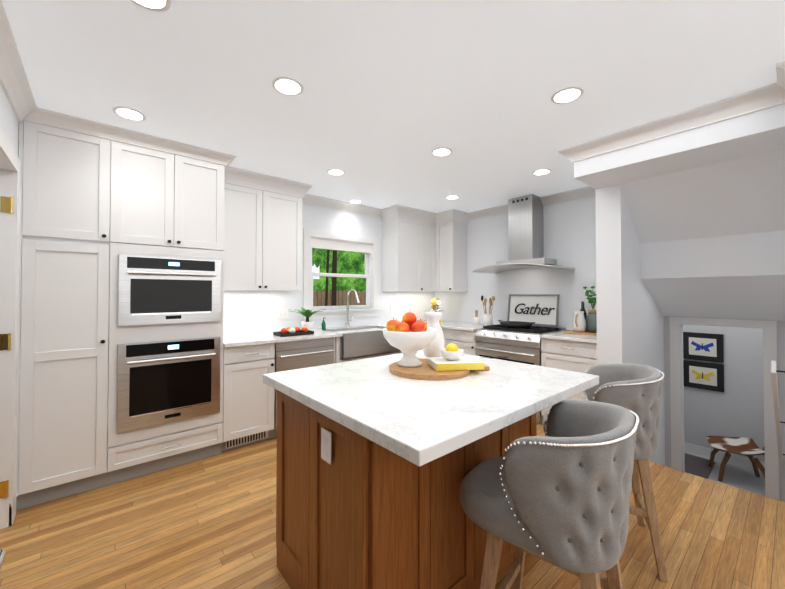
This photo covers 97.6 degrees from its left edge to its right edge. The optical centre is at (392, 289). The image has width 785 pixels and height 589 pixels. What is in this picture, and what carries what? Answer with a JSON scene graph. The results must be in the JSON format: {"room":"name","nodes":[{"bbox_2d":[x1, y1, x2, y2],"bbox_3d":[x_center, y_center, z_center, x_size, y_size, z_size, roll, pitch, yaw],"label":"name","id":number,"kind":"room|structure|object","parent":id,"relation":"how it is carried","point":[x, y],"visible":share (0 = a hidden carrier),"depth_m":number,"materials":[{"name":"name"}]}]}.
{"room":"kitchen","nodes":[
{"label":"kitchen","id":0,"kind":"room"},
{"bbox_2d":[0,84,18,156],"bbox_3d":[-1.022,0.099,0.537,0.150,2.460,5.160,1,-1,-41],"label":"wall","id":1,"kind":"structure","parent":0,"point":[9,124],"depth_m":1.88,"materials":[{"name":"white paint"}]},
{"bbox_2d":[0,127,20,528],"bbox_3d":[-1.345,0.274,0.903,0.138,2.120,2.880,1,-1,-41],"label":"door frame","id":2,"kind":"structure","parent":1,"relation":"attached to","point":[10,164],"depth_m":1.96,"materials":[{"name":"white wood"}]},
{"bbox_2d":[9,500,15,525],"bbox_3d":[0.598,1.278,1.510,3.660,0.130,4.560,1,-1,-41],"label":"baseboard","id":3,"kind":"structure","parent":1,"relation":"attached to","point":[10,517],"depth_m":1.96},
{"bbox_2d":[0,0,36,121],"bbox_3d":[-0.757,-1.086,0.379,0.085,0.095,4.550,1,-1,-41],"label":"crown molding","id":4,"kind":"structure","parent":1,"relation":"attached to","point":[15,85],"depth_m":1.72,"materials":[{"name":"white wood"}]},
{"bbox_2d":[223,203,435,334],"bbox_3d":[-1.455,0.142,3.653,5.700,2.460,0.120,1,-1,-41],"label":"wall","id":5,"kind":"structure","parent":0,"point":[245,312],"depth_m":4.04,"materials":[{"name":"white paint"}]},
{"bbox_2d":[228,179,303,290],"bbox_3d":[-1.361,-0.491,3.444,0.826,1.010,0.327,1,-1,-41],"label":"upper cabinet","id":6,"kind":"object","parent":5,"relation":"attached to","point":[265,222],"depth_m":3.33,"materials":[{"name":"white wood"}]},
{"bbox_2d":[278,308,287,319],"bbox_3d":[-1.203,0.271,3.780,0.120,0.120,0.010,1,-1,-41],"label":"outlet","id":7,"kind":"object","parent":5,"relation":"attached to","point":[282,313],"depth_m":3.78,"materials":[{"name":"white plastic"}]},
{"bbox_2d":[302,193,380,217],"bbox_3d":[-0.623,-1.032,4.245,1.307,0.095,0.085,1,-1,-41],"label":"crown molding","id":8,"kind":"structure","parent":5,"relation":"attached to","point":[309,199],"depth_m":4.23,"materials":[{"name":"white wood"}]},
{"bbox_2d":[303,228,380,319],"bbox_3d":[-0.635,-0.169,4.321,1.130,1.060,0.175,1,-1,-41],"label":"window unit","id":9,"kind":"structure","parent":5,"relation":"in","point":[330,240],"depth_m":4.28,"materials":[{"name":"white wood"}]},
{"bbox_2d":[311,238,370,252],"bbox_3d":[-0.625,-0.538,4.315,0.902,0.109,0.026,1,-1,-41],"label":"shade","id":10,"kind":"object","parent":9,"relation":"attached to","point":[320,243],"depth_m":4.29,"materials":[{"name":"white fabric"}]},
{"bbox_2d":[381,211,419,290],"bbox_3d":[0.157,-0.473,4.740,0.512,1.010,0.327,1,-1,-41],"label":"upper cabinet","id":11,"kind":"object","parent":5,"relation":"attached to","point":[400,232],"depth_m":4.58,"materials":[{"name":"white wood"}]},
{"bbox_2d":[420,215,435,290],"bbox_3d":[0.415,-0.470,4.922,0.358,1.010,0.386,1,-1,-41],"label":"upper cabinet","id":12,"kind":"object","parent":5,"relation":"attached to","point":[427,226],"depth_m":4.82,"materials":[{"name":"white wood"}]},
{"bbox_2d":[0,423,784,588],"bbox_3d":[0.218,1.468,1.584,5.580,0.250,5.170,1,-1,-41],"label":"floor","id":13,"kind":"structure","parent":0,"point":[207,523],"depth_m":1.87,"materials":[{"name":"brown wood"}]},
{"bbox_2d":[0,550,5,569],"bbox_3d":[-0.937,0.434,0.197,0.844,1.760,0.920,1,-1,-41],"label":"fridge","id":14,"kind":"object","parent":13,"relation":"on","point":[2,554],"visible":1,"depth_m":0.78,"materials":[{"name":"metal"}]},
{"bbox_2d":[16,107,111,509],"bbox_3d":[-2.297,0.125,2.435,0.432,2.460,0.631,1,-1,-41],"label":"tall cabinet","id":15,"kind":"object","parent":13,"relation":"on","point":[64,434],"depth_m":2.21,"materials":[{"name":"white wood"}]},
{"bbox_2d":[108,127,227,484],"bbox_3d":[-1.878,0.130,2.794,0.789,2.460,0.631,1,-1,-41],"label":"tall cabinet","id":16,"kind":"object","parent":13,"relation":"on","point":[140,253],"depth_m":2.56,"materials":[{"name":"white wood"}]},
{"bbox_2d":[117,336,219,432],"bbox_3d":[-1.633,0.687,2.561,0.650,0.610,0.081,1,-1,-41],"label":"wall oven","id":17,"kind":"object","parent":16,"relation":"in","point":[164,381],"depth_m":2.54,"materials":[{"name":"silver metal"}]},
{"bbox_2d":[118,255,220,325],"bbox_3d":[-1.633,0.010,2.570,0.650,0.495,0.081,1,-1,-41],"label":"wall oven","id":18,"kind":"object","parent":16,"relation":"in","point":[154,290],"depth_m":2.56,"materials":[{"name":"silver metal"}]},
{"bbox_2d":[228,343,267,449],"bbox_3d":[-1.422,0.923,3.188,0.430,0.885,0.607,1,-1,-41],"label":"base cabinet","id":19,"kind":"object","parent":13,"relation":"on","point":[247,392],"depth_m":2.95,"materials":[{"name":"white wood"}]},
{"bbox_2d":[228,323,426,346],"bbox_3d":[-0.600,0.475,3.873,2.557,0.030,0.642,1,-1,-41],"label":"countertop","id":20,"kind":"structure","parent":19,"relation":"on","point":[330,333],"depth_m":3.29,"materials":[{"name":"white stone"}]},
{"bbox_2d":[273,327,313,336],"bbox_3d":[-0.986,0.417,3.433,0.340,0.072,0.200,1,-1,-41],"label":"tray","id":21,"kind":"object","parent":20,"relation":"on","point":[289,331],"visible":1,"depth_m":3.37,"materials":[{"name":"black metal"}]},
{"bbox_2d":[291,307,322,330],"bbox_3d":[-0.928,0.329,3.692,0.408,0.255,0.436,1,-1,-41],"label":"potted plant","id":22,"kind":"object","parent":20,"relation":"on","point":[307,314],"visible":0.92,"depth_m":3.67,"materials":[{"name":"green plant"}]},
{"bbox_2d":[322,318,325,329],"bbox_3d":[-0.777,0.390,3.892,0.048,0.139,0.059,1,-1,-41],"label":"soap bottle","id":23,"kind":"object","parent":20,"relation":"on","point":[323,325],"visible":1,"depth_m":3.88,"materials":[{"name":"green glass"}]},
{"bbox_2d":[345,289,359,326],"bbox_3d":[-0.461,0.228,4.150,0.102,0.472,0.275,1,-1,-41],"label":"faucet","id":24,"kind":"object","parent":20,"relation":"on","point":[347,324],"depth_m":4.21,"materials":[{"name":"silver metal"}]},
{"bbox_2d":[268,339,331,438],"bbox_3d":[-1.033,0.928,3.483,0.665,0.883,0.570,1,-1,-41],"label":"base cabinet","id":25,"kind":"object","parent":13,"relation":"on","point":[307,353],"depth_m":3.18,"materials":[{"name":"white"}]},
{"bbox_2d":[274,337,334,428],"bbox_3d":[-0.990,0.878,3.483,0.600,0.783,0.626,1,-1,-41],"label":"dishwasher","id":26,"kind":"object","parent":25,"relation":"in","point":[297,353],"depth_m":3.25,"materials":[{"name":"grey metal"}]},
{"bbox_2d":[332,327,401,363],"bbox_3d":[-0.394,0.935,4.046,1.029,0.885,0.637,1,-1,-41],"label":"farmhouse sink","id":27,"kind":"object","parent":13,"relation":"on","point":[357,343],"depth_m":3.70,"materials":[{"name":"silver"}]},
{"bbox_2d":[263,350,598,588],"bbox_3d":[0.180,0.880,1.659,1.220,0.930,1.080,1,-1,-41],"label":"kitchen island","id":28,"kind":"object","parent":13,"relation":"on","point":[378,461],"visible":0.85,"depth_m":1.31,"materials":[{"name":"white stone"}]},
{"bbox_2d":[321,427,331,464],"bbox_3d":[-0.250,0.588,1.290,0.007,0.116,0.070,1,-1,-41],"label":"outlet plate","id":29,"kind":"object","parent":28,"relation":"attached to","point":[326,432],"depth_m":1.28,"materials":[{"name":"white plastic"}]},
{"bbox_2d":[389,358,489,379],"bbox_3d":[0.210,0.404,1.776,0.462,0.022,0.415,1,-1,-41],"label":"round cutting board","id":30,"kind":"object","parent":28,"relation":"on","point":[424,371],"visible":0.58,"depth_m":1.63,"materials":[{"name":"brown wood"}]},
{"bbox_2d":[382,327,436,366],"bbox_3d":[0.088,0.300,1.786,0.284,0.185,0.284,1,-1,-41],"label":"fruit bowl","id":31,"kind":"object","parent":30,"relation":"on","point":[410,344],"visible":0.9,"depth_m":1.70,"materials":[{"name":"white ceramic"}]},
{"bbox_2d":[386,312,426,331],"bbox_3d":[0.083,0.172,1.782,0.230,0.124,0.193,1,-1,-41],"label":"peaches","id":32,"kind":"object","parent":31,"relation":"in","point":[408,323],"visible":0.88,"depth_m":1.73,"materials":[{"name":"orange food"}]},
{"bbox_2d":[423,312,444,356],"bbox_3d":[0.241,0.266,2.029,0.132,0.260,0.132,1,-1,-41],"label":"vase","id":33,"kind":"object","parent":30,"relation":"on","point":[434,347],"visible":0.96,"depth_m":1.98,"materials":[{"name":"white ceramic"}]},
{"bbox_2d":[429,298,443,322],"bbox_3d":[0.626,0.299,4.931,0.271,0.350,0.317,1,-1,-41],"label":"flowers","id":34,"kind":"object","parent":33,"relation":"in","point":[435,302],"visible":0.71,"depth_m":4.85,"materials":[{"name":"yellow plant"}]},
{"bbox_2d":[428,356,483,370],"bbox_3d":[0.315,0.375,1.738,0.240,0.034,0.172,0,-1,-9],"label":"book","id":35,"kind":"object","parent":30,"relation":"on","point":[461,363],"visible":1,"depth_m":1.67,"materials":[{"name":"yellow paper"}]},
{"bbox_2d":[440,343,462,360],"bbox_3d":[0.301,0.316,1.741,0.116,0.082,0.116,1,-1,-41],"label":"bowl","id":36,"kind":"object","parent":35,"relation":"on","point":[451,352],"visible":1,"depth_m":1.71,"materials":[{"name":"white ceramic"}]},
{"bbox_2d":[441,327,475,354],"bbox_3d":[0.999,0.941,4.470,0.647,0.885,0.627,1,-1,-41],"label":"base cabinet","id":37,"kind":"object","parent":13,"relation":"on","point":[465,340],"depth_m":4.20,"materials":[{"name":"white wood"}]},
{"bbox_2d":[424,321,483,330],"bbox_3d":[0.806,0.487,4.698,0.652,0.030,1.215,1,-1,-41],"label":"countertop","id":38,"kind":"structure","parent":37,"relation":"on","point":[467,326],"depth_m":4.44,"materials":[{"name":"white stone"}]},
{"bbox_2d":[473,310,479,324],"bbox_3d":[1.113,0.374,4.554,0.084,0.190,0.084,1,-1,-41],"label":"bottle","id":39,"kind":"object","parent":38,"relation":"on","point":[476,319],"visible":1,"depth_m":4.53,"materials":[{"name":"white ceramic"}]},
{"bbox_2d":[481,295,494,325],"bbox_3d":[1.233,0.272,4.435,0.190,0.390,0.163,1,-1,-41],"label":"utensil crock","id":40,"kind":"object","parent":38,"relation":"on","point":[487,319],"visible":1,"depth_m":4.39,"materials":[{"name":"white ceramic"}]},
{"bbox_2d":[475,320,565,424],"bbox_3d":[1.429,0.871,3.910,0.667,1.011,0.780,1,-1,-41],"label":"range","id":41,"kind":"object","parent":13,"relation":"on","point":[517,341],"visible":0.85,"depth_m":3.73,"materials":[{"name":"silver metal"}]},
{"bbox_2d":[507,294,559,326],"bbox_3d":[1.673,0.244,4.117,0.074,0.368,0.625,1,-1,-41],"label":"gather sign","id":42,"kind":"object","parent":41,"relation":"on","point":[540,309],"visible":0.98,"depth_m":4.08,"materials":[{"name":"white"}]},
{"bbox_2d":[460,400,639,588],"bbox_3d":[0.537,0.873,1.221,0.559,0.938,0.518,-1,-1,39],"label":"stool","id":43,"kind":"object","parent":13,"relation":"on","point":[558,494],"visible":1,"depth_m":1.01,"materials":[{"name":"grey fabric"}]},
{"bbox_2d":[541,339,596,415],"bbox_3d":[1.898,0.927,3.441,0.617,0.885,0.534,1,-1,-41],"label":"base cabinet","id":44,"kind":"object","parent":13,"relation":"on","point":[556,353],"depth_m":3.25,"materials":[{"name":"white wood"}]},
{"bbox_2d":[540,331,596,342],"bbox_3d":[1.884,0.469,3.436,0.652,0.030,0.535,1,-1,-41],"label":"countertop","id":45,"kind":"structure","parent":44,"relation":"on","point":[572,338],"depth_m":3.29,"materials":[{"name":"white stone"}]},
{"bbox_2d":[563,330,596,335],"bbox_3d":[1.984,0.447,3.549,0.300,0.015,0.307,1,-1,-41],"label":"serving board","id":46,"kind":"object","parent":45,"relation":"on","point":[581,333],"visible":0.52,"depth_m":3.49,"materials":[{"name":"brown wood"}]},
{"bbox_2d":[573,311,585,331],"bbox_3d":[1.918,0.334,3.538,0.156,0.210,0.120,1,-1,-41],"label":"pitcher","id":47,"kind":"object","parent":46,"relation":"on","point":[579,322],"visible":1,"depth_m":3.51,"materials":[{"name":"white ceramic"}]},
{"bbox_2d":[580,301,586,330],"bbox_3d":[2.021,0.285,3.646,0.074,0.310,0.074,1,-1,-41],"label":"wine bottle","id":48,"kind":"object","parent":46,"relation":"on","point":[583,309],"visible":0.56,"depth_m":3.62,"materials":[{"name":"green glass"}]},
{"bbox_2d":[583,286,596,332],"bbox_3d":[2.038,0.204,3.509,0.177,0.468,0.185,1,-1,-41],"label":"jar","id":49,"kind":"object","parent":46,"relation":"on","point":[591,323],"visible":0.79,"depth_m":3.48,"materials":[{"name":"clear glass"}]},
{"bbox_2d":[543,363,667,581],"bbox_3d":[1.129,0.882,1.880,0.559,0.938,0.518,0,-1,24],"label":"stool","id":50,"kind":"object","parent":13,"relation":"on","point":[637,389],"visible":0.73,"depth_m":1.65,"materials":[{"name":"grey fabric"}]},
{"bbox_2d":[2,0,784,212],"bbox_3d":[1.308,-1.152,2.631,8.550,0.100,5.290,1,-1,-41],"label":"ceiling","id":51,"kind":"structure","parent":0,"point":[387,101],"depth_m":1.80,"materials":[{"name":"white paint"}]},
{"bbox_2d":[113,107,145,120],"bbox_3d":[-1.660,-1.105,2.170,0.169,0.005,0.169,0,-1,5],"label":"recessed light","id":52,"kind":"object","parent":51,"relation":"in","point":[124,112],"depth_m":2.16,"materials":[{"name":"white"}]},
{"bbox_2d":[130,0,170,11],"bbox_3d":[-0.936,-1.118,1.297,0.169,0.005,0.169,0,-1,5],"label":"recessed light","id":53,"kind":"object","parent":51,"relation":"in","point":[152,5],"depth_m":1.34,"materials":[{"name":"white plastic"}]},
{"bbox_2d":[272,77,303,95],"bbox_3d":[-0.574,-1.109,1.884,0.169,0.005,0.169,0,-1,5],"label":"recessed light","id":54,"kind":"object","parent":51,"relation":"in","point":[287,86],"depth_m":1.88,"materials":[{"name":"white plastic"}]},
{"bbox_2d":[327,169,344,175],"bbox_3d":[-0.526,-1.091,3.205,0.169,0.005,0.169,0,-1,5],"label":"recessed light","id":55,"kind":"object","parent":51,"relation":"in","point":[337,172],"depth_m":3.20,"materials":[{"name":"white plastic"}]},
{"bbox_2d":[348,200,361,203],"bbox_3d":[-0.458,-1.077,4.224,0.169,0.005,0.169,0,-1,5],"label":"recessed light","id":56,"kind":"object","parent":51,"relation":"in","point":[350,201],"depth_m":4.21,"materials":[{"name":"white"}]},
{"bbox_2d":[431,147,451,156],"bbox_3d":[0.393,-1.097,2.752,0.169,0.005,0.169,0,-1,5],"label":"recessed light","id":57,"kind":"object","parent":51,"relation":"in","point":[439,152],"depth_m":2.75,"materials":[{"name":"white"}]},
{"bbox_2d":[445,195,458,198],"bbox_3d":[0.700,-1.080,4.034,0.169,0.005,0.169,0,-1,5],"label":"recessed light","id":58,"kind":"object","parent":51,"relation":"in","point":[450,196],"depth_m":4.03,"materials":[{"name":"white"}]},
{"bbox_2d":[532,169,551,175],"bbox_3d":[1.391,-1.091,3.203,0.169,0.005,0.169,0,-1,5],"label":"recessed light","id":59,"kind":"object","parent":51,"relation":"in","point":[541,171],"depth_m":3.20,"materials":[{"name":"white plastic"}]},
{"bbox_2d":[551,87,583,103],"bbox_3d":[1.000,-1.108,1.968,0.169,0.005,0.169,0,-1,5],"label":"recessed light","id":60,"kind":"object","parent":51,"relation":"in","point":[569,94],"depth_m":1.96,"materials":[{"name":"white"}]},
{"bbox_2d":[436,197,591,329],"bbox_3d":[1.534,0.153,4.450,0.120,2.460,2.530,1,-1,-41],"label":"wall","id":61,"kind":"structure","parent":0,"point":[567,226],"depth_m":4.14,"materials":[{"name":"white paint"}]},
{"bbox_2d":[436,215,467,290],"bbox_3d":[0.818,-0.471,4.901,0.387,1.010,0.326,1,-1,-41],"label":"upper cabinet","id":62,"kind":"object","parent":61,"relation":"attached to","point":[451,232],"depth_m":4.80,"materials":[{"name":"white wood"}]},
{"bbox_2d":[473,194,574,273],"bbox_3d":[1.479,-0.646,3.999,0.557,0.870,1.000,1,-1,-41],"label":"range hood","id":63,"kind":"object","parent":61,"relation":"attached to","point":[525,234],"visible":1,"depth_m":3.99,"materials":[{"name":"silver metal"}]},
{"bbox_2d":[468,186,594,220],"bbox_3d":[1.659,-1.033,4.161,0.085,0.095,1.904,1,-1,-41],"label":"crown molding","id":64,"kind":"structure","parent":61,"relation":"attached to","point":[584,192],"depth_m":3.95,"materials":[{"name":"white"}]},
{"bbox_2d":[592,184,667,466],"bbox_3d":[2.417,0.654,3.409,1.520,3.490,0.190,1,-1,-41],"label":"wall","id":65,"kind":"structure","parent":0,"point":[594,240],"depth_m":2.98,"materials":[{"name":"white paint"}]},
{"bbox_2d":[558,148,571,161],"bbox_3d":[1.779,-1.049,3.067,1.145,0.095,0.085,1,-1,-41],"label":"crown molding","id":66,"kind":"structure","parent":65,"relation":"attached to","point":[564,152],"depth_m":2.71,"materials":[{"name":"white wood"}]},
{"bbox_2d":[568,84,784,162],"bbox_3d":[1.777,-1.060,2.234,0.110,0.095,1.140,1,-1,-41],"label":"crown molding","id":67,"kind":"structure","parent":65,"relation":"attached to","point":[758,99],"depth_m":2.18,"materials":[{"name":"white wood"}]},
{"bbox_2d":[772,61,784,95],"bbox_3d":[2.443,-1.075,1.142,0.115,0.095,1.555,1,-1,-41],"label":"crown molding","id":68,"kind":"structure","parent":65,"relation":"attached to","point":[778,89],"depth_m":1.81,"materials":[{"name":"white wood"}]},
{"bbox_2d":[574,104,784,320],"bbox_3d":[2.561,-0.408,2.908,1.970,1.380,1.160,1,-1,-41],"label":"soffit beam","id":69,"kind":"structure","parent":0,"point":[706,205],"depth_m":2.67,"materials":[{"name":"white paint"}]},
{"bbox_2d":[664,316,784,501],"bbox_3d":[4.013,0.994,4.130,2.090,2.830,3.540,1,-1,-41],"label":"wall","id":70,"kind":"structure","parent":0,"point":[735,408],"depth_m":4.69,"materials":[{"name":"white paint"}]},
{"bbox_2d":[683,332,723,391],"bbox_3d":[4.488,1.038,4.968,0.036,0.805,0.440,1,-1,-41],"label":"framed pictures","id":71,"kind":"object","parent":70,"relation":"attached to","point":[704,347],"visible":0.94,"depth_m":4.95,"materials":[{"name":"black"}]},
{"bbox_2d":[670,317,778,500],"bbox_3d":[3.295,1.347,3.445,0.150,2.105,0.770,1,-1,-41],"label":"door frame","id":72,"kind":"structure","parent":70,"relation":"attached to","point":[769,328],"depth_m":3.35,"materials":[{"name":"white wood"}]},
{"bbox_2d":[771,361,784,465],"bbox_3d":[3.009,1.018,2.602,1.375,1.091,0.140,1,-1,-41],"label":"stair handrail","id":73,"kind":"object","parent":70,"relation":"attached to","point":[774,371],"visible":1,"depth_m":2.47,"materials":[{"name":"white wood"}]},
{"label":"outside","id":74,"kind":"structure","parent":0,"visible":0},
{"bbox_2d":[312,248,365,305],"bbox_3d":[-1.188,-0.585,6.738,11.000,7.000,4.050,1,-1,-41],"label":"trees","id":75,"kind":"object","parent":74,"point":[348,262],"depth_m":9.19,"materials":[{"name":"green plant"}]},
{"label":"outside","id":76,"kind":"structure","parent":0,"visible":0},
{"bbox_2d":[325,249,335,305],"bbox_3d":[-1.177,-0.241,6.321,0.243,4.502,0.060,1,-1,-43],"label":"trunk","id":77,"kind":"object","parent":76,"point":[334,279],"depth_m":6.69,"materials":[{"name":"brown plant"}]},
{"bbox_2d":[336,250,336,290],"bbox_3d":[-1.133,-0.235,6.755,0.117,4.502,0.164,0,-1,28],"label":"trunk","id":78,"kind":"object","parent":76,"point":[336,250],"depth_m":6.73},
{"bbox_2d":[313,290,365,305],"bbox_3d":[-1.413,1.010,7.056,6.100,2.020,0.060,1,-1,-41],"label":"fence","id":79,"kind":"object","parent":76,"point":[319,298],"visible":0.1,"depth_m":7.29,"materials":[{"name":"brown wood"}]},
{"bbox_2d":[684,452,764,495],"bbox_3d":[3.626,2.504,3.777,3.870,0.200,3.300,1,-1,-41],"label":"floor carpet","id":80,"kind":"object","parent":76,"point":[742,478],"depth_m":4.38,"materials":[{"name":"grey carpet"}]},
{"bbox_2d":[685,453,714,478],"bbox_3d":[3.982,2.413,4.839,0.750,0.012,0.750,1,-1,-41],"label":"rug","id":81,"kind":"object","parent":80,"relation":"on","point":[697,466],"visible":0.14,"depth_m":4.66,"materials":[{"name":"grey fabric"}]},
{"bbox_2d":[706,436,764,481],"bbox_3d":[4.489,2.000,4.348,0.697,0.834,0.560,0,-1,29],"label":"stool","id":82,"kind":"object","parent":80,"relation":"on","point":[748,447],"visible":0.67,"depth_m":4.42,"materials":[{"name":"brown wood"}]}
]}

